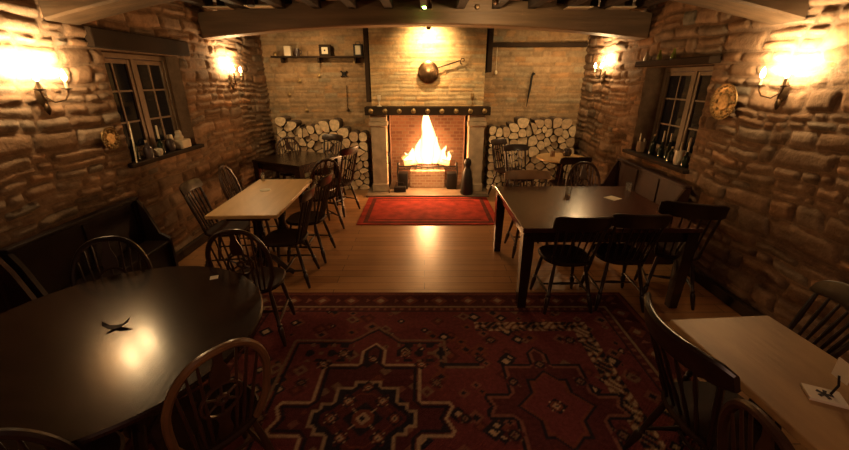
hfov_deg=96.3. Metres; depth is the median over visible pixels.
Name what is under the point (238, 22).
ceiling beam
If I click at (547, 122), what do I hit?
log
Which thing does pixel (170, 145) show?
jug
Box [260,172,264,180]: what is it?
glass
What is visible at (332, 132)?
log
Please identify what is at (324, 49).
picture frame
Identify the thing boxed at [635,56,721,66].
trim
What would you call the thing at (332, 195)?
chair
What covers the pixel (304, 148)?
log
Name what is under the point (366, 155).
log
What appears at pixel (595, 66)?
wall sconce
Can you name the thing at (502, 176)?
log
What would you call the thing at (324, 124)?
log
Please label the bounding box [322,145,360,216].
chair
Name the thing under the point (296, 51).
mug
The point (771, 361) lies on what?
table
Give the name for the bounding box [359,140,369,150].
log
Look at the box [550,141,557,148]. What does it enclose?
log
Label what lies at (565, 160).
chair
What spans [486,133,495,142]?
log
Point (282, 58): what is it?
wall shelf
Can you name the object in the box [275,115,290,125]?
log
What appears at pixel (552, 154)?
candle jar
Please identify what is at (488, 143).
log
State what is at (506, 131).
log
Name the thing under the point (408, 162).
log
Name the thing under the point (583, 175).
chair
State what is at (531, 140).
log
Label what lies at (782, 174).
wall
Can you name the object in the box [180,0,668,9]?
ceiling
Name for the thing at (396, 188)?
box
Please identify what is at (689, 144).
candle
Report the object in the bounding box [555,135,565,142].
log
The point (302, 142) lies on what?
log
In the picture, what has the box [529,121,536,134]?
log
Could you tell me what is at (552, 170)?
log
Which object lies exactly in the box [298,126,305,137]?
log
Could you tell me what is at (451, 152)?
log
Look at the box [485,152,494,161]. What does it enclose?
log
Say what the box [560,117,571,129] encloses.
log
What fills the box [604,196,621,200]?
mat
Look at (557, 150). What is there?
log
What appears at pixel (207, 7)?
ceiling panel
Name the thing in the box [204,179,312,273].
table
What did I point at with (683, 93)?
window
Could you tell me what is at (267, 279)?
chair
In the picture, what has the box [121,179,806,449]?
floor
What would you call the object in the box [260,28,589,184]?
wall
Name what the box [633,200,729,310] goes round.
chair
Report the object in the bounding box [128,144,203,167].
trim
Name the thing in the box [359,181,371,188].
log
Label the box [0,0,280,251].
wall
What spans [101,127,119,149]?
brass plate
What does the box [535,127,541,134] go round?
log
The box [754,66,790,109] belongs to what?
wall sconce
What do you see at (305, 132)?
log
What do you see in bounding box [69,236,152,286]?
chair
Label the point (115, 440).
chair
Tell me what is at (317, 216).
chair
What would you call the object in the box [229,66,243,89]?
wall sconce
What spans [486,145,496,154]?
log
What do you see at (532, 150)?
log
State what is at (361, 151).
log
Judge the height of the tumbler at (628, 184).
0.085 m
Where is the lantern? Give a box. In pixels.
[353,42,363,55]
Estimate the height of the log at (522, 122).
0.174 m
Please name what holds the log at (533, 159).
on the log at (529, 166)
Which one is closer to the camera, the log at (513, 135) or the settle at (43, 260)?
the settle at (43, 260)
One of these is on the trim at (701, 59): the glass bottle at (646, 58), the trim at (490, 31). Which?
the glass bottle at (646, 58)
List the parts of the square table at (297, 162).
leg, leg, leg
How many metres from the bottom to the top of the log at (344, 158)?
0.182 m
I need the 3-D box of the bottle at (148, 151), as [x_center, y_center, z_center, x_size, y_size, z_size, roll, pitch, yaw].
[-2.710,-0.744,3.720,0.084,0.170,0.083,0,21,0]
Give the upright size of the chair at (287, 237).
0.943 m
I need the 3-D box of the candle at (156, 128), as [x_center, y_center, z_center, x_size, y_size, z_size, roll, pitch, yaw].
[-2.740,-0.954,3.897,0.020,0.135,0.019,0,21,0]
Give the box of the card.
[800,357,848,409]
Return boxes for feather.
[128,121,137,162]
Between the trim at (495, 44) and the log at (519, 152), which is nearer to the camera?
the trim at (495, 44)
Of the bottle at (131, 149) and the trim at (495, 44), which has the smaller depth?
the bottle at (131, 149)
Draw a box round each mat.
[210,275,218,279]
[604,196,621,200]
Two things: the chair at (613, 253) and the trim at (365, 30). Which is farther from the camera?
the trim at (365, 30)
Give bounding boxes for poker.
[387,151,389,192]
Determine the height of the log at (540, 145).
0.162 m
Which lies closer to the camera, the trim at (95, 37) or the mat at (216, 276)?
the mat at (216, 276)
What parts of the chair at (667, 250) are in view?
leg, leg, post, seat, leg, crest rail, post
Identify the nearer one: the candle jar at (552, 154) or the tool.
the candle jar at (552, 154)
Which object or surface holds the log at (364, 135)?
on the log at (365, 145)
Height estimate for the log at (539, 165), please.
0.137 m
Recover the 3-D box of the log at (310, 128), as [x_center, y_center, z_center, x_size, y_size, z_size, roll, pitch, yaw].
[-1.926,-1.655,6.541,0.131,0.144,0.295,0,21,0]
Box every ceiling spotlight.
[247,0,254,6]
[426,0,432,8]
[493,0,499,4]
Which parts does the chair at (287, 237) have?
leg, seat, post, leg, crest rail, leg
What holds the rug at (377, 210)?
on the floor
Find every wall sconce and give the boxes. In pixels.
[32,68,73,114]
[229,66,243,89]
[593,63,605,84]
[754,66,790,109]
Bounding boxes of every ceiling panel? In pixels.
[202,6,233,9]
[243,5,273,8]
[563,6,593,9]
[605,6,636,9]
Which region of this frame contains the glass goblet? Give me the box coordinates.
[377,95,381,106]
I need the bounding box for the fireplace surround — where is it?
[364,106,490,191]
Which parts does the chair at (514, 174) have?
leg, leg, crest rail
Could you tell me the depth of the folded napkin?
1.78 m
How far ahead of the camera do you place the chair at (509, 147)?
5.94 m
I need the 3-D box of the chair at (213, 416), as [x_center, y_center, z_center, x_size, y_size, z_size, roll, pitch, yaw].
[-0.919,0.828,1.647,0.505,0.966,0.427,16,26,35]
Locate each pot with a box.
[636,133,646,151]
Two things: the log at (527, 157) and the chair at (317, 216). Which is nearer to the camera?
the chair at (317, 216)
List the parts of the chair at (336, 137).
seat, crest rail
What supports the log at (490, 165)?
on the log at (488, 173)
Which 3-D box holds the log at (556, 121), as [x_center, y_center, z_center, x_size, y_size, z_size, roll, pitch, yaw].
[2.229,-1.763,6.511,0.156,0.176,0.321,0,21,0]
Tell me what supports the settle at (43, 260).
on the floor
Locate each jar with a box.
[550,150,554,156]
[673,142,685,164]
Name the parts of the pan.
handle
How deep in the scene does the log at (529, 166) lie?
6.65 m
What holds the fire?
on the grate
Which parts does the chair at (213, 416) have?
seat, leg, leg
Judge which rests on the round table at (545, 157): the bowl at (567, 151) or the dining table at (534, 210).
the bowl at (567, 151)
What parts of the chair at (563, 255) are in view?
leg, leg, post, seat, leg, crest rail, leg, post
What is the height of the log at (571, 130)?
0.196 m
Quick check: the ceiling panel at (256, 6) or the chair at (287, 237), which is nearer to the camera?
the chair at (287, 237)
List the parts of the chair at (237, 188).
leg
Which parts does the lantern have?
glass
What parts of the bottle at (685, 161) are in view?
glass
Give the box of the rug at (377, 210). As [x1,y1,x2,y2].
[356,197,494,224]
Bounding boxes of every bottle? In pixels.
[129,137,140,160]
[143,140,154,157]
[155,125,165,153]
[644,52,648,60]
[648,134,656,154]
[656,50,661,59]
[656,131,665,157]
[663,133,672,159]
[665,146,674,162]
[670,48,676,58]
[680,138,691,167]
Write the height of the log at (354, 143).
0.147 m
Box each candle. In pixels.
[155,125,159,138]
[687,138,691,151]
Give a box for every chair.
[0,427,125,449]
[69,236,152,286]
[149,338,274,449]
[179,178,256,266]
[205,229,295,346]
[218,165,277,251]
[262,182,319,287]
[276,137,308,190]
[286,170,335,262]
[304,159,344,233]
[312,134,345,201]
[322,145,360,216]
[488,138,521,194]
[503,144,534,185]
[504,170,550,257]
[529,216,614,313]
[548,157,592,185]
[565,161,605,245]
[579,213,672,312]
[624,292,780,449]
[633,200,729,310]
[679,280,848,438]
[717,398,795,449]
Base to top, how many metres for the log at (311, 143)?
0.132 m
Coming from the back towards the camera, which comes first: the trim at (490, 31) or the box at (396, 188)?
the box at (396, 188)
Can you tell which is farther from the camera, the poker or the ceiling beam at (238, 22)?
the poker
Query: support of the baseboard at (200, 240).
attached to the wall at (56, 169)
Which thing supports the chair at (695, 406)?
on the patterned carpet at (355, 370)
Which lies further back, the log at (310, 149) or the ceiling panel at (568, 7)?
the log at (310, 149)
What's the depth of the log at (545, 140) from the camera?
6.51 m
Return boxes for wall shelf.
[271,56,363,62]
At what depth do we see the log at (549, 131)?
6.46 m
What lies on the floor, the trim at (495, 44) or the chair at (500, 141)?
the chair at (500, 141)
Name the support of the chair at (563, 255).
on the patterned carpet at (355, 370)
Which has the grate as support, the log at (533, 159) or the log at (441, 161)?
the log at (441, 161)
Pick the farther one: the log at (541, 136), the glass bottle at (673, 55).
the log at (541, 136)
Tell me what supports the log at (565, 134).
on the log at (570, 141)
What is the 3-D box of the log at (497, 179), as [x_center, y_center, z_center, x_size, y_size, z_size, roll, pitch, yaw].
[1.288,-0.859,6.889,0.136,0.129,0.283,0,21,0]
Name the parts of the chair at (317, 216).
leg, seat, post, leg, crest rail, leg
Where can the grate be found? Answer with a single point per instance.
(421, 176)
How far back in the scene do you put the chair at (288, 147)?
6.23 m
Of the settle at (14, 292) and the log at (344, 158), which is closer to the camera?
the settle at (14, 292)
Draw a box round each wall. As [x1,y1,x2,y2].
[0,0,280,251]
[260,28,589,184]
[368,27,486,185]
[569,0,848,362]
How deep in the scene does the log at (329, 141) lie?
6.48 m
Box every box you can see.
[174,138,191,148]
[394,182,405,191]
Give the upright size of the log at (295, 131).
0.164 m
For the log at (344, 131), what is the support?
on the log at (346, 142)
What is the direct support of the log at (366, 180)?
on the log at (363, 186)
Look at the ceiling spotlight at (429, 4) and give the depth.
3.77 m
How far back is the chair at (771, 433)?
1.15 m
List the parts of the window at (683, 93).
glass, glass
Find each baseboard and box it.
[175,219,226,261]
[672,260,763,316]
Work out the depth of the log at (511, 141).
6.46 m
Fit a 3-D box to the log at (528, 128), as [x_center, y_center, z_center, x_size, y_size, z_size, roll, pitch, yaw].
[1.776,-1.656,6.603,0.115,0.204,0.309,0,21,0]
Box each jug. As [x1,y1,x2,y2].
[165,138,175,150]
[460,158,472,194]
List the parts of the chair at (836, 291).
leg, post, crest rail, post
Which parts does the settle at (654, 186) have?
panel, panel, backrest, rail, panel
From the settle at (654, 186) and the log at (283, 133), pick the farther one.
the log at (283, 133)
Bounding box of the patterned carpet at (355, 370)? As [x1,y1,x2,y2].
[125,292,700,449]
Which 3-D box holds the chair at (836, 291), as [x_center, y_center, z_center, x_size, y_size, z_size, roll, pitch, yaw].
[1.722,0.708,1.964,0.521,0.963,0.520,12,24,28]
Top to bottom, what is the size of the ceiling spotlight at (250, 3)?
0.114 m
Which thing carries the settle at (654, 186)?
on the floor
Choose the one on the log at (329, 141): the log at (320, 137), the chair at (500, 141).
the log at (320, 137)
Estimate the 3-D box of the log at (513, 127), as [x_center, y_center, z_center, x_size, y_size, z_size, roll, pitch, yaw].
[1.509,-1.686,6.525,0.178,0.152,0.280,0,21,0]
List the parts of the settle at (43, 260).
panel, rail, backrest, seat, panel, panel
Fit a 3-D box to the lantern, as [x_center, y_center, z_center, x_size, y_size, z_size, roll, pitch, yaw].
[-1.080,-2.866,6.184,0.150,0.214,0.100,0,21,0]
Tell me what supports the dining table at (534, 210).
on the floor
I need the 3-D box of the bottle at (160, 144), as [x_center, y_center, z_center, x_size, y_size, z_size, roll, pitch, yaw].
[-2.740,-0.884,3.924,0.068,0.285,0.067,0,21,0]
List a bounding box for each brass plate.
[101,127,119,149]
[710,83,736,119]
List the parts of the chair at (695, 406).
leg, crest rail, post, seat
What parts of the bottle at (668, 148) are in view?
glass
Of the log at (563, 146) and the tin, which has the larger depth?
the log at (563, 146)
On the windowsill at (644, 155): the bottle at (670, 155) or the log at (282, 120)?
the bottle at (670, 155)
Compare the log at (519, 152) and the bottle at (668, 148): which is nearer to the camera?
the bottle at (668, 148)
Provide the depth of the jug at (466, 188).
6.29 m
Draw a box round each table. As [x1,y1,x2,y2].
[0,266,263,449]
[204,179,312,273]
[252,150,343,209]
[493,186,702,307]
[536,153,583,178]
[669,316,848,449]
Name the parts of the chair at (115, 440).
seat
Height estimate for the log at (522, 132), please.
0.144 m
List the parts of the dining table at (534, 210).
leg, leg, leg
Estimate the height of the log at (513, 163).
0.129 m
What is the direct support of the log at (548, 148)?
on the log
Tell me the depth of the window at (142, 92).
3.86 m
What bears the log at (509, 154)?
on the log
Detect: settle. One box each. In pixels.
[0,197,178,297]
[0,258,36,313]
[592,158,691,263]
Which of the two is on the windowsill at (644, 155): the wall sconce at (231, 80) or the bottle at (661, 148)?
the bottle at (661, 148)
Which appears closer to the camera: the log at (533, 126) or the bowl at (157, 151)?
the bowl at (157, 151)
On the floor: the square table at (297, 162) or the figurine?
the square table at (297, 162)
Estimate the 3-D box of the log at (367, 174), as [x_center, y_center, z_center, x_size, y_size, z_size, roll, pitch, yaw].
[-1.024,-0.943,6.858,0.089,0.104,0.322,0,21,0]
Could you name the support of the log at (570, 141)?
on the log
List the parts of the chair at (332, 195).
seat, leg, leg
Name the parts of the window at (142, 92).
glass, glass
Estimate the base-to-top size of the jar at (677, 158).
0.244 m
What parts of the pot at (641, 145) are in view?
pot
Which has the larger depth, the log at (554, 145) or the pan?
the log at (554, 145)
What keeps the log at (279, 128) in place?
on the log
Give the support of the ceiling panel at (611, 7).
attached to the ceiling
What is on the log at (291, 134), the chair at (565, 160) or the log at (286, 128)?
the log at (286, 128)
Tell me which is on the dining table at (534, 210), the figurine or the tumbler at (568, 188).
the tumbler at (568, 188)
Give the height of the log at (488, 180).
0.109 m
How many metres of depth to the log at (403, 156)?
6.73 m
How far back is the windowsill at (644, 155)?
4.39 m
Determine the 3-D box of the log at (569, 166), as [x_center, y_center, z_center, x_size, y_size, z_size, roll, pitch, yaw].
[2.489,-1.050,6.745,0.142,0.169,0.287,0,21,0]
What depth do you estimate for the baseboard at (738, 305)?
3.35 m
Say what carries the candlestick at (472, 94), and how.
on the fireplace surround
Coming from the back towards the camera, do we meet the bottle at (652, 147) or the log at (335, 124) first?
the log at (335, 124)
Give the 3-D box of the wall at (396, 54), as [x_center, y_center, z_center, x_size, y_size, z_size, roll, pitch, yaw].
[0.050,-2.042,6.597,1.820,2.780,0.819,0,21,0]
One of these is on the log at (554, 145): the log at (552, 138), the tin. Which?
the log at (552, 138)
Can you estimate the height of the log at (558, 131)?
0.138 m
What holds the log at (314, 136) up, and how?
on the log at (318, 145)
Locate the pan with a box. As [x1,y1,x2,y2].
[418,58,464,82]
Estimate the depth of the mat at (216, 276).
2.24 m
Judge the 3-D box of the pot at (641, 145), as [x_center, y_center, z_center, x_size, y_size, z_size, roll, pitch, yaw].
[2.750,-1.042,4.806,0.110,0.228,0.110,0,21,0]
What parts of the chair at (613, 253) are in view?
leg, leg, post, seat, leg, leg, crest rail, post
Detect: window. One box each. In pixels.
[101,52,181,158]
[649,66,712,159]
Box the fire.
[403,115,450,163]
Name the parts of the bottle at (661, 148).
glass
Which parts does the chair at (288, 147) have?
seat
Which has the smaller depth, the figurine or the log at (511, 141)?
the figurine
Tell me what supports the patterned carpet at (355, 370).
on the floor
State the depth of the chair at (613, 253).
3.10 m
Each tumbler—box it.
[565,186,571,194]
[625,182,632,191]
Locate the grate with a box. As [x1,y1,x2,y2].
[397,162,457,188]
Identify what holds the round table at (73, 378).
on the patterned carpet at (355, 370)
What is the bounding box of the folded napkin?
[101,317,129,328]
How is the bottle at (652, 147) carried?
on the windowsill at (644, 155)
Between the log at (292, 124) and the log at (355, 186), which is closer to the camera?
the log at (292, 124)
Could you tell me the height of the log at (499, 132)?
0.153 m
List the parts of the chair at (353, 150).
seat, post, leg, crest rail, post, leg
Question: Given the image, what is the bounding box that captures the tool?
[526,72,535,106]
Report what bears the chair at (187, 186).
on the floor
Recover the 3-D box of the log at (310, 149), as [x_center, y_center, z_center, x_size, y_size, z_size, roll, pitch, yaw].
[-1.972,-1.306,6.706,0.166,0.155,0.307,0,21,0]
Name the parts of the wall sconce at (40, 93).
light bulb, arm, arm, light bulb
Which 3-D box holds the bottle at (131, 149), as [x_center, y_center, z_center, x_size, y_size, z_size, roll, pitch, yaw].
[-2.740,-0.718,3.581,0.072,0.220,0.071,0,21,0]
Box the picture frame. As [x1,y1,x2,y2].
[318,44,331,55]
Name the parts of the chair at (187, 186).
crest rail, post, post, leg, seat, leg, leg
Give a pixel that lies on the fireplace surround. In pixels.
(378, 122)
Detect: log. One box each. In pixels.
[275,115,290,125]
[277,125,284,133]
[278,130,289,137]
[284,123,289,131]
[287,120,301,130]
[288,130,295,136]
[293,124,304,135]
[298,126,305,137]
[299,136,309,145]
[301,146,308,150]
[303,127,310,136]
[306,124,315,133]
[307,140,318,147]
[307,147,317,151]
[310,132,320,140]
[314,141,323,150]
[315,123,323,133]
[318,119,331,132]
[319,132,329,141]
[322,140,335,149]
[329,118,342,130]
[329,130,338,143]
[331,145,339,153]
[334,141,344,150]
[337,126,351,137]
[342,136,352,147]
[342,158,351,168]
[349,130,359,141]
[350,140,360,147]
[350,179,359,189]
[354,169,360,179]
[355,177,363,185]
[357,147,365,155]
[357,160,363,169]
[359,130,369,141]
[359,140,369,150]
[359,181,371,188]
[360,148,370,160]
[360,165,370,173]
[363,158,370,167]
[364,168,370,177]
[364,174,371,183]
[401,149,414,159]
[403,160,420,165]
[437,159,450,165]
[445,150,453,156]
[484,167,492,177]
[484,175,492,183]
[484,181,489,189]
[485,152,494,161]
[485,160,493,169]
[486,124,495,134]
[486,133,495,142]
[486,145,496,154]
[487,141,498,148]
[492,175,500,182]
[494,126,502,136]
[499,173,504,181]
[500,125,509,137]
[506,121,518,131]
[507,131,517,138]
[508,138,517,143]
[509,154,516,162]
[509,160,517,166]
[514,116,528,127]
[515,150,527,157]
[516,127,526,136]
[516,136,526,143]
[516,156,528,166]
[523,124,531,136]
[523,161,534,169]
[526,134,536,145]
[527,153,540,163]
[528,146,538,156]
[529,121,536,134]
[530,118,543,127]
[530,161,544,169]
[533,133,544,139]
[534,139,544,149]
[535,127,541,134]
[538,148,547,153]
[539,117,551,127]
[540,126,546,132]
[541,128,552,136]
[541,137,550,147]
[542,162,554,168]
[544,166,554,174]
[545,145,553,152]
[547,134,556,141]
[548,116,561,127]
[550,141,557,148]
[552,127,562,135]
[553,147,562,152]
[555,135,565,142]
[557,142,566,149]
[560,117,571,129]
[561,129,568,138]
[564,136,574,146]
[564,164,571,171]
[566,125,575,136]
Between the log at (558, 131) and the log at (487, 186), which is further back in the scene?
the log at (487, 186)
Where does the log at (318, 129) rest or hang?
on the log at (320, 137)
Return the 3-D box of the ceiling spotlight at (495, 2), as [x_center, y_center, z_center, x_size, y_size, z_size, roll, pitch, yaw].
[0.702,-2.187,3.675,0.074,0.094,0.100,0,21,0]
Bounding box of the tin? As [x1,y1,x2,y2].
[283,46,291,55]
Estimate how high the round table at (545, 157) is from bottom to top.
0.741 m
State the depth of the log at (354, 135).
6.46 m
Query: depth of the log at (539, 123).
6.38 m
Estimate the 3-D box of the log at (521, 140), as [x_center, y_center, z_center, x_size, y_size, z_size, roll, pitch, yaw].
[1.678,-1.483,6.668,0.168,0.157,0.313,0,21,0]
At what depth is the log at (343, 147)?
6.49 m
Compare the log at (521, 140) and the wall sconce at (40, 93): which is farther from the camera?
the log at (521, 140)
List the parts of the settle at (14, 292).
backrest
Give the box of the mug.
[294,48,301,55]
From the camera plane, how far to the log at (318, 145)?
6.56 m
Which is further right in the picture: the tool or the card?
the card
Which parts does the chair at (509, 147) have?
post, crest rail, seat, post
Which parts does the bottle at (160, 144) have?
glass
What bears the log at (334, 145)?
on the log
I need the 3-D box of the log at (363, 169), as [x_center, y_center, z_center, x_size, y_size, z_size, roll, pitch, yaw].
[-1.058,-1.002,6.797,0.155,0.100,0.322,0,21,0]
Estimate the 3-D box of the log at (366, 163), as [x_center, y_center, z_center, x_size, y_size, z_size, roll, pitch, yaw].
[-1.026,-1.119,6.803,0.091,0.122,0.299,0,21,0]
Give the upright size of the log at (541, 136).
0.118 m
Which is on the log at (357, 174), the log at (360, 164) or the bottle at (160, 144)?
the log at (360, 164)
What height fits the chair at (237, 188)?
0.966 m
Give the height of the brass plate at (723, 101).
0.310 m
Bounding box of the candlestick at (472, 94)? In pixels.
[470,93,474,106]
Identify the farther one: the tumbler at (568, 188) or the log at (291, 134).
the log at (291, 134)
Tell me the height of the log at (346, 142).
0.175 m
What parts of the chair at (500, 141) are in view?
leg, post, crest rail, seat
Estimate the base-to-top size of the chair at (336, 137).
1.003 m
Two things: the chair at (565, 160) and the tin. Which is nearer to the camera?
the chair at (565, 160)
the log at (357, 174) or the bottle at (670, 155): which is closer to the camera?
the bottle at (670, 155)
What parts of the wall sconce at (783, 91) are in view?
light bulb, arm, arm, light bulb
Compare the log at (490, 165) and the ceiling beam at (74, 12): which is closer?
the ceiling beam at (74, 12)
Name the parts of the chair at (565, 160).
post, seat, crest rail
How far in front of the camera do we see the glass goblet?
6.01 m
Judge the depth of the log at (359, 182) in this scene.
6.71 m
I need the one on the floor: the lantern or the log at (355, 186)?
the log at (355, 186)
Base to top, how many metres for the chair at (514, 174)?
0.883 m
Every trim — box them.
[82,26,189,55]
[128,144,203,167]
[363,28,371,101]
[485,28,493,72]
[493,42,587,46]
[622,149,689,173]
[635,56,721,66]
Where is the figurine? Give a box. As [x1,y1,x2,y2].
[174,130,183,139]
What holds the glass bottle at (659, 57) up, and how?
on the trim at (701, 59)
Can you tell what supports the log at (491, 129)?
on the log at (489, 137)
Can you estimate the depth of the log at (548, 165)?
6.63 m
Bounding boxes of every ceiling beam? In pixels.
[38,0,808,24]
[198,0,651,39]
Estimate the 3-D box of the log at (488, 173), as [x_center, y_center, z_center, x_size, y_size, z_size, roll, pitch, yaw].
[1.159,-0.951,6.833,0.118,0.133,0.327,0,21,0]
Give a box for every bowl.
[153,148,162,155]
[562,148,571,155]
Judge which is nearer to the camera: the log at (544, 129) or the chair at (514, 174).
the chair at (514, 174)

